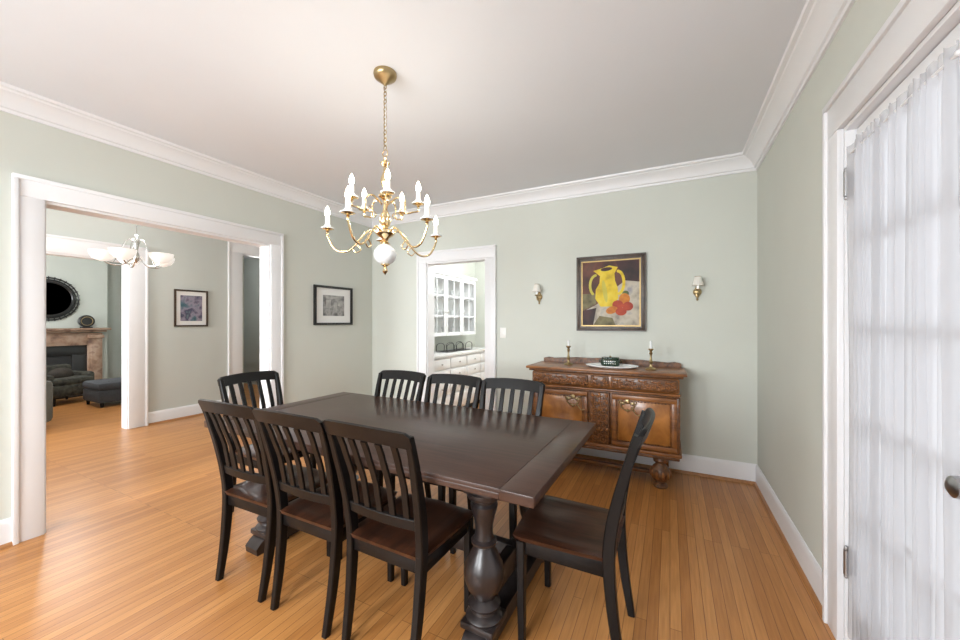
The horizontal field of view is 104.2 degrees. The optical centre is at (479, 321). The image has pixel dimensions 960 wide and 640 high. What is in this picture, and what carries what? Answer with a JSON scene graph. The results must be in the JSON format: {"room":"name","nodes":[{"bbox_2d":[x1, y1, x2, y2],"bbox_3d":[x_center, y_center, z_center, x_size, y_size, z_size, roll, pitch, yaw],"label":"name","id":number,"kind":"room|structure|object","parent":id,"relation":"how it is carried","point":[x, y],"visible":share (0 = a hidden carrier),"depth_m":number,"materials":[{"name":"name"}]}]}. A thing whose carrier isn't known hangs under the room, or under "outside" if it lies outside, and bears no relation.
{"room":"dining room","nodes":[
{"label":"dining room","id":0,"kind":"room"},
{"bbox_2d":[46,255,106,378],"bbox_3d":[-7.996,-0.020,6.782,0.300,2.740,1.750,0,0,27],"label":"chimney breast","id":1,"kind":"object","parent":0,"point":[88,277],"visible":0.11,"depth_m":7.21,"materials":[{"name":"paint"}]},
{"bbox_2d":[46,276,79,320],"bbox_3d":[-7.804,-0.420,6.768,0.042,0.820,0.820,0,0,27],"label":"round mirror","id":2,"kind":"object","parent":1,"relation":"attached to","point":[60,300],"visible":0.52,"depth_m":6.89,"materials":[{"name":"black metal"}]},
{"bbox_2d":[107,261,120,377],"bbox_3d":[-8.525,-0.020,6.237,0.150,2.740,6.600,0,0,27],"label":"wall","id":3,"kind":"structure","parent":0,"point":[113,271],"depth_m":7.82,"materials":[{"name":"paint"}]},
{"bbox_2d":[46,208,256,411],"bbox_3d":[-4.731,-0.020,4.310,0.140,2.740,6.600,0,0,27],"label":"wall","id":4,"kind":"structure","parent":0,"point":[185,364],"depth_m":5.18,"materials":[{"name":"paint"}]},
{"bbox_2d":[46,234,147,428],"bbox_3d":[-4.935,0.193,3.909,0.208,2.314,2.284,0,0,27],"label":"trim","id":5,"kind":"structure","parent":4,"relation":"attached to","point":[135,279],"depth_m":4.74,"materials":[{"name":"white wood"}]},
{"bbox_2d":[148,400,221,424],"bbox_3d":[-4.118,1.268,5.328,0.032,0.165,0.970,0,0,27],"label":"baseboard","id":6,"kind":"structure","parent":4,"relation":"attached to","point":[155,417],"depth_m":5.15,"materials":[{"name":"white wood"}]},
{"bbox_2d":[174,289,207,326],"bbox_3d":[-4.115,-0.195,5.337,0.026,0.520,0.420,0,0,27],"label":"framed print","id":7,"kind":"object","parent":4,"relation":"attached to","point":[190,306],"visible":1,"depth_m":5.33,"materials":[{"name":"paper"}]},
{"bbox_2d":[228,241,259,404],"bbox_3d":[-3.667,0.018,6.405,0.208,2.664,1.324,0,0,27],"label":"trim","id":8,"kind":"structure","parent":4,"relation":"attached to","point":[236,251],"depth_m":5.88,"materials":[{"name":"white wood"}]},
{"bbox_2d":[121,256,243,387],"bbox_3d":[-5.733,-0.020,7.029,4.110,2.740,0.100,0,0,27],"label":"wall","id":9,"kind":"structure","parent":0,"point":[243,256],"depth_m":6.14,"materials":[{"name":"paint"}]},
{"bbox_2d":[0,111,371,519],"bbox_3d":[-2.706,-0.020,2.701,0.140,2.740,5.564,0,0,27],"label":"wall","id":10,"kind":"structure","parent":0,"point":[320,360],"depth_m":3.46,"materials":[{"name":"green paint"}]},
{"bbox_2d":[0,517,13,549],"bbox_3d":[-3.358,1.268,1.228,0.032,0.165,2.347,0,0,27],"label":"baseboard","id":11,"kind":"structure","parent":10,"relation":"attached to","point":[5,524],"depth_m":2.24,"materials":[{"name":"white wood"}]},
{"bbox_2d":[11,172,283,544],"bbox_3d":[-2.506,0.223,3.094,0.208,2.254,1.777,0,0,27],"label":"trim","id":12,"kind":"structure","parent":10,"relation":"attached to","point":[30,196],"depth_m":2.35,"materials":[{"name":"white wood"}]},
{"bbox_2d":[0,81,372,227],"bbox_3d":[-2.621,-1.326,2.579,0.123,0.128,5.424,0,0,27],"label":"trim","id":13,"kind":"structure","parent":10,"relation":"attached to","point":[14,100],"depth_m":2.82,"materials":[{"name":"white wood"}]},
{"bbox_2d":[313,284,352,324],"bbox_3d":[-1.728,-0.193,4.436,0.031,0.455,0.560,0,0,27],"label":"framed sketch","id":14,"kind":"object","parent":10,"relation":"attached to","point":[332,305],"visible":1,"depth_m":4.42,"materials":[{"name":"white paper"}]},
{"bbox_2d":[244,258,259,384],"bbox_3d":[-3.970,-0.020,7.703,6.644,2.740,0.140,0,0,27],"label":"wall","id":15,"kind":"structure","parent":0,"point":[251,265],"depth_m":8.12,"materials":[{"name":"paint"}]},
{"bbox_2d":[0,0,805,258],"bbox_3d":[-3.264,-1.440,4.350,11.339,0.100,8.400,0,0,27],"label":"ceiling","id":16,"kind":"structure","parent":0,"point":[486,97],"depth_m":2.13,"materials":[{"name":"paint"}]},
{"bbox_2d":[87,225,174,268],"bbox_3d":[-3.561,-0.981,3.884,0.675,0.819,0.678,0,0,27],"label":"chandelier","id":17,"kind":"object","parent":16,"relation":"hanging from","point":[129,257],"visible":0.96,"depth_m":3.79,"materials":[{"name":"white glass"}]},
{"bbox_2d":[321,65,441,274],"bbox_3d":[-0.523,-0.826,2.067,0.673,1.128,0.676,0,0,27],"label":"chandelier","id":18,"kind":"object","parent":16,"relation":"hanging from","point":[384,254],"visible":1,"depth_m":2.06,"materials":[{"name":"gold metal"}]},
{"bbox_2d":[0,383,835,639],"bbox_3d":[-3.264,1.400,4.350,11.339,0.100,8.400,0,0,27],"label":"floor","id":19,"kind":"structure","parent":0,"point":[128,549],"depth_m":2.05,"materials":[{"name":"brown wood"}]},
{"bbox_2d":[46,380,52,422],"bbox_3d":[-6.610,0.920,4.872,2.180,0.860,0.900,0,0,27],"label":"sofa","id":20,"kind":"object","parent":19,"relation":"on","point":[49,385],"visible":0.2,"depth_m":4.74,"materials":[{"name":"fabric"}]},
{"bbox_2d":[46,364,93,406],"bbox_3d":[-7.023,1.040,6.255,0.650,0.620,0.640,0,0,10],"label":"armchair","id":21,"kind":"object","parent":19,"relation":"on","point":[66,382],"visible":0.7,"depth_m":6.19,"materials":[{"name":"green fabric"}]},
{"bbox_2d":[46,328,111,398],"bbox_3d":[-7.617,0.733,6.617,0.520,1.235,1.660,0,0,27],"label":"fireplace","id":22,"kind":"object","parent":19,"relation":"on","point":[82,350],"visible":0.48,"depth_m":7.04,"materials":[{"name":"stone"}]},
{"bbox_2d":[78,315,94,327],"bbox_3d":[-7.510,-0.009,7.135,0.086,0.245,0.230,0,0,27],"label":"decorative plate","id":23,"kind":"object","parent":22,"relation":"on","point":[85,321],"visible":0.99,"depth_m":7.11,"materials":[{"name":"grey ceramic"}]},
{"bbox_2d":[82,377,121,407],"bbox_3d":[-6.006,1.151,6.393,0.640,0.398,0.970,0,0,27],"label":"ottoman","id":24,"kind":"object","parent":19,"relation":"on","point":[101,391],"visible":0.41,"depth_m":5.97,"materials":[{"name":"grey fabric"}]},
{"bbox_2d":[198,399,330,602],"bbox_3d":[-1.137,0.868,2.042,0.448,0.968,0.553,0,0,26],"label":"dining chair","id":25,"kind":"object","parent":19,"relation":"on","point":[256,495],"visible":0.78,"depth_m":1.89,"materials":[{"name":"brown wood"}]},
{"bbox_2d":[217,371,315,511],"bbox_3d":[-1.538,0.868,2.733,0.553,0.968,0.448,0,0,27],"label":"dining chair","id":26,"kind":"object","parent":19,"relation":"on","point":[230,380],"visible":0.23,"depth_m":2.78,"materials":[{"name":"brown wood"}]},
{"bbox_2d":[252,408,396,638],"bbox_3d":[-0.737,0.868,1.839,0.448,0.968,0.553,0,0,27],"label":"dining chair","id":27,"kind":"object","parent":19,"relation":"on","point":[319,512],"visible":0.85,"depth_m":1.68,"materials":[{"name":"brown wood"}]},
{"bbox_2d":[353,370,425,493],"bbox_3d":[-0.721,0.868,2.732,0.448,0.968,0.553,0,0,27],"label":"dining chair","id":28,"kind":"object","parent":19,"relation":"on","point":[417,377],"visible":0.25,"depth_m":2.92,"materials":[{"name":"brown wood"}]},
{"bbox_2d":[322,419,472,639],"bbox_3d":[-0.330,0.868,1.638,0.448,0.968,0.553,0,0,28],"label":"dining chair","id":29,"kind":"object","parent":19,"relation":"on","point":[414,531],"visible":0.99,"depth_m":1.51,"materials":[{"name":"brown wood"}]},
{"bbox_2d":[204,392,595,639],"bbox_3d":[-0.485,0.969,2.203,2.069,0.762,1.050,0,0,28],"label":"dining table","id":30,"kind":"object","parent":19,"relation":"on","point":[491,456],"visible":0.52,"depth_m":1.75,"materials":[{"name":"brown wood"}]},
{"bbox_2d":[390,374,482,516],"bbox_3d":[-0.293,0.868,2.515,0.448,0.968,0.553,0,0,27],"label":"dining chair","id":31,"kind":"object","parent":19,"relation":"on","point":[463,380],"visible":0.23,"depth_m":2.69,"materials":[{"name":"brown wood"}]},
{"bbox_2d":[434,347,484,406],"bbox_3d":[-0.415,0.900,5.819,0.538,0.900,1.920,0,0,27],"label":"base cabinet","id":32,"kind":"object","parent":19,"relation":"on","point":[471,362],"visible":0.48,"depth_m":5.54,"materials":[{"name":"white wood"}]},
{"bbox_2d":[436,341,471,352],"bbox_3d":[-0.388,0.381,5.839,0.190,0.134,0.784,0,0,27],"label":"wire rack","id":33,"kind":"object","parent":32,"relation":"on","point":[454,349],"visible":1,"depth_m":5.78,"materials":[{"name":"black metal"}]},
{"bbox_2d":[449,378,544,553],"bbox_3d":[0.113,0.868,2.309,0.448,0.968,0.553,0,0,27],"label":"dining chair","id":34,"kind":"object","parent":19,"relation":"on","point":[523,385],"visible":0.19,"depth_m":2.47,"materials":[{"name":"brown wood"}]},
{"bbox_2d":[513,408,654,639],"bbox_3d":[0.466,0.868,1.647,0.553,0.968,0.448,0,0,27],"label":"dining chair","id":35,"kind":"object","parent":19,"relation":"on","point":[587,538],"visible":1,"depth_m":1.56,"materials":[{"name":"brown wood"}]},
{"bbox_2d":[526,357,686,488],"bbox_3d":[1.128,0.846,3.412,1.320,1.008,0.504,0,0,27],"label":"sideboard","id":36,"kind":"object","parent":19,"relation":"on","point":[614,400],"visible":0.77,"depth_m":3.17,"materials":[{"name":"brown wood"}]},
{"bbox_2d":[564,340,572,364],"bbox_3d":[0.841,0.288,3.554,0.092,0.237,0.092,0,0,27],"label":"candlestick","id":37,"kind":"object","parent":36,"relation":"on","point":[568,346],"visible":1,"depth_m":3.54,"materials":[{"name":"gold metal"}]},
{"bbox_2d":[586,363,638,368],"bbox_3d":[1.175,0.395,3.340,0.450,0.024,0.280,0,0,27],"label":"serving platter","id":38,"kind":"object","parent":36,"relation":"on","point":[597,365],"visible":0.9,"depth_m":3.31,"materials":[{"name":"white ceramic"}]},
{"bbox_2d":[599,356,621,366],"bbox_3d":[1.165,0.351,3.343,0.198,0.098,0.084,0,0,27],"label":"trinket box","id":39,"kind":"object","parent":38,"relation":"on","point":[605,361],"visible":0.95,"depth_m":3.31,"materials":[{"name":"green ceramic"}]},
{"bbox_2d":[645,341,656,369],"bbox_3d":[1.456,0.283,3.186,0.092,0.247,0.092,0,0,27],"label":"candlestick","id":40,"kind":"object","parent":36,"relation":"on","point":[650,349],"visible":1,"depth_m":3.18,"materials":[{"name":"gold metal"}]},
{"bbox_2d":[434,262,474,350],"bbox_3d":[-0.685,-0.020,6.104,0.150,2.740,2.336,0,0,27],"label":"wall","id":41,"kind":"structure","parent":0,"point":[465,269],"depth_m":6.51,"materials":[{"name":"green paint"}]},
{"bbox_2d":[434,269,476,336],"bbox_3d":[-0.513,-0.270,5.885,0.305,0.960,1.470,0,0,27],"label":"china cabinet","id":42,"kind":"object","parent":41,"relation":"attached to","point":[454,294],"visible":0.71,"depth_m":6.01,"materials":[{"name":"white wood"}]},
{"bbox_2d":[475,262,484,346],"bbox_3d":[0.990,-0.020,6.642,2.650,2.740,0.140,0,0,27],"label":"wall","id":43,"kind":"structure","parent":0,"point":[479,266],"depth_m":7.06,"materials":[{"name":"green paint"}]},
{"bbox_2d":[372,171,756,463],"bbox_3d":[0.526,-0.020,4.101,4.355,2.740,0.140,0,0,27],"label":"wall","id":44,"kind":"structure","parent":0,"point":[706,228],"depth_m":3.51,"materials":[{"name":"green paint"}]},
{"bbox_2d":[417,245,496,410],"bbox_3d":[-0.263,0.243,4.501,1.079,2.214,0.208,0,0,27],"label":"trim","id":45,"kind":"structure","parent":44,"relation":"attached to","point":[487,254],"depth_m":4.51,"materials":[{"name":"white wood"}]},
{"bbox_2d":[500,328,505,337],"bbox_3d":[0.253,0.120,4.153,0.070,0.115,0.014,0,0,27],"label":"light switch","id":46,"kind":"object","parent":44,"relation":"attached to","point":[502,330],"visible":1,"depth_m":4.15,"materials":[{"name":"plastic"}]},
{"bbox_2d":[532,284,541,303],"bbox_3d":[0.600,-0.291,3.907,0.092,0.207,0.137,0,0,27],"label":"wall sconce","id":47,"kind":"object","parent":44,"relation":"attached to","point":[536,288],"visible":1,"depth_m":3.87,"materials":[{"name":"white fabric"}]},
{"bbox_2d":[372,152,756,227],"bbox_3d":[0.404,-1.326,4.015,4.215,0.128,0.123,0,0,27],"label":"trim","id":48,"kind":"structure","parent":44,"relation":"attached to","point":[735,163],"depth_m":3.66,"materials":[{"name":"white wood"}]},
{"bbox_2d":[576,252,645,330],"bbox_3d":[1.261,-0.280,3.626,0.640,0.735,0.038,0,0,27],"label":"painting","id":49,"kind":"object","parent":44,"relation":"attached to","point":[610,289],"visible":1,"depth_m":3.62,"materials":[{"name":"paint"}]},
{"bbox_2d":[575,447,756,484],"bbox_3d":[1.238,1.268,3.642,2.389,0.165,0.032,0,0,27],"label":"baseboard","id":50,"kind":"structure","parent":44,"relation":"attached to","point":[735,471],"depth_m":3.29,"materials":[{"name":"white wood"}]},
{"bbox_2d":[692,276,703,300],"bbox_3d":[1.893,-0.291,3.251,0.092,0.207,0.137,0,0,27],"label":"wall sconce","id":51,"kind":"object","parent":44,"relation":"attached to","point":[697,282],"visible":1,"depth_m":3.23,"materials":[{"name":"gold metal"}]},
{"bbox_2d":[757,0,958,568],"bbox_3d":[1.145,-0.020,0.666,0.140,2.740,5.424,0,0,27],"label":"wall","id":52,"kind":"structure","parent":0,"point":[789,177],"depth_m":2.15,"materials":[{"name":"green paint"}]},
{"bbox_2d":[753,464,821,616],"bbox_3d":[1.935,1.268,2.412,0.032,0.165,1.594,0,0,27],"label":"baseboard","id":53,"kind":"structure","parent":52,"relation":"attached to","point":[808,568],"depth_m":2.15,"materials":[{"name":"white wood"}]},
{"bbox_2d":[742,0,854,169],"bbox_3d":[1.027,-1.326,0.725,0.123,0.128,5.424,0,0,27],"label":"trim","id":54,"kind":"structure","parent":52,"relation":"attached to","point":[819,21],"depth_m":1.95,"materials":[{"name":"white wood"}]},
{"bbox_2d":[822,0,959,639],"bbox_3d":[1.232,0.193,0.838,0.208,2.314,1.824,0,0,27],"label":"trim","id":55,"kind":"structure","parent":52,"relation":"attached to","point":[910,22],"depth_m":1.57,"materials":[{"name":"white wood"}]},
{"bbox_2d":[843,23,959,578],"bbox_3d":[1.359,0.276,1.206,0.113,2.132,0.758,0,0,27],"label":"door","id":56,"kind":"structure","parent":52,"relation":"in","point":[952,483],"depth_m":1.15,"materials":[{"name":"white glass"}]},
{"bbox_2d":[846,40,959,639],"bbox_3d":[1.362,0.278,1.232,0.048,1.995,0.665,0,0,27],"label":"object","id":57,"kind":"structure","parent":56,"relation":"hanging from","point":[903,171],"depth_m":1.14,"materials":[{"name":"fabric"}]}
]}

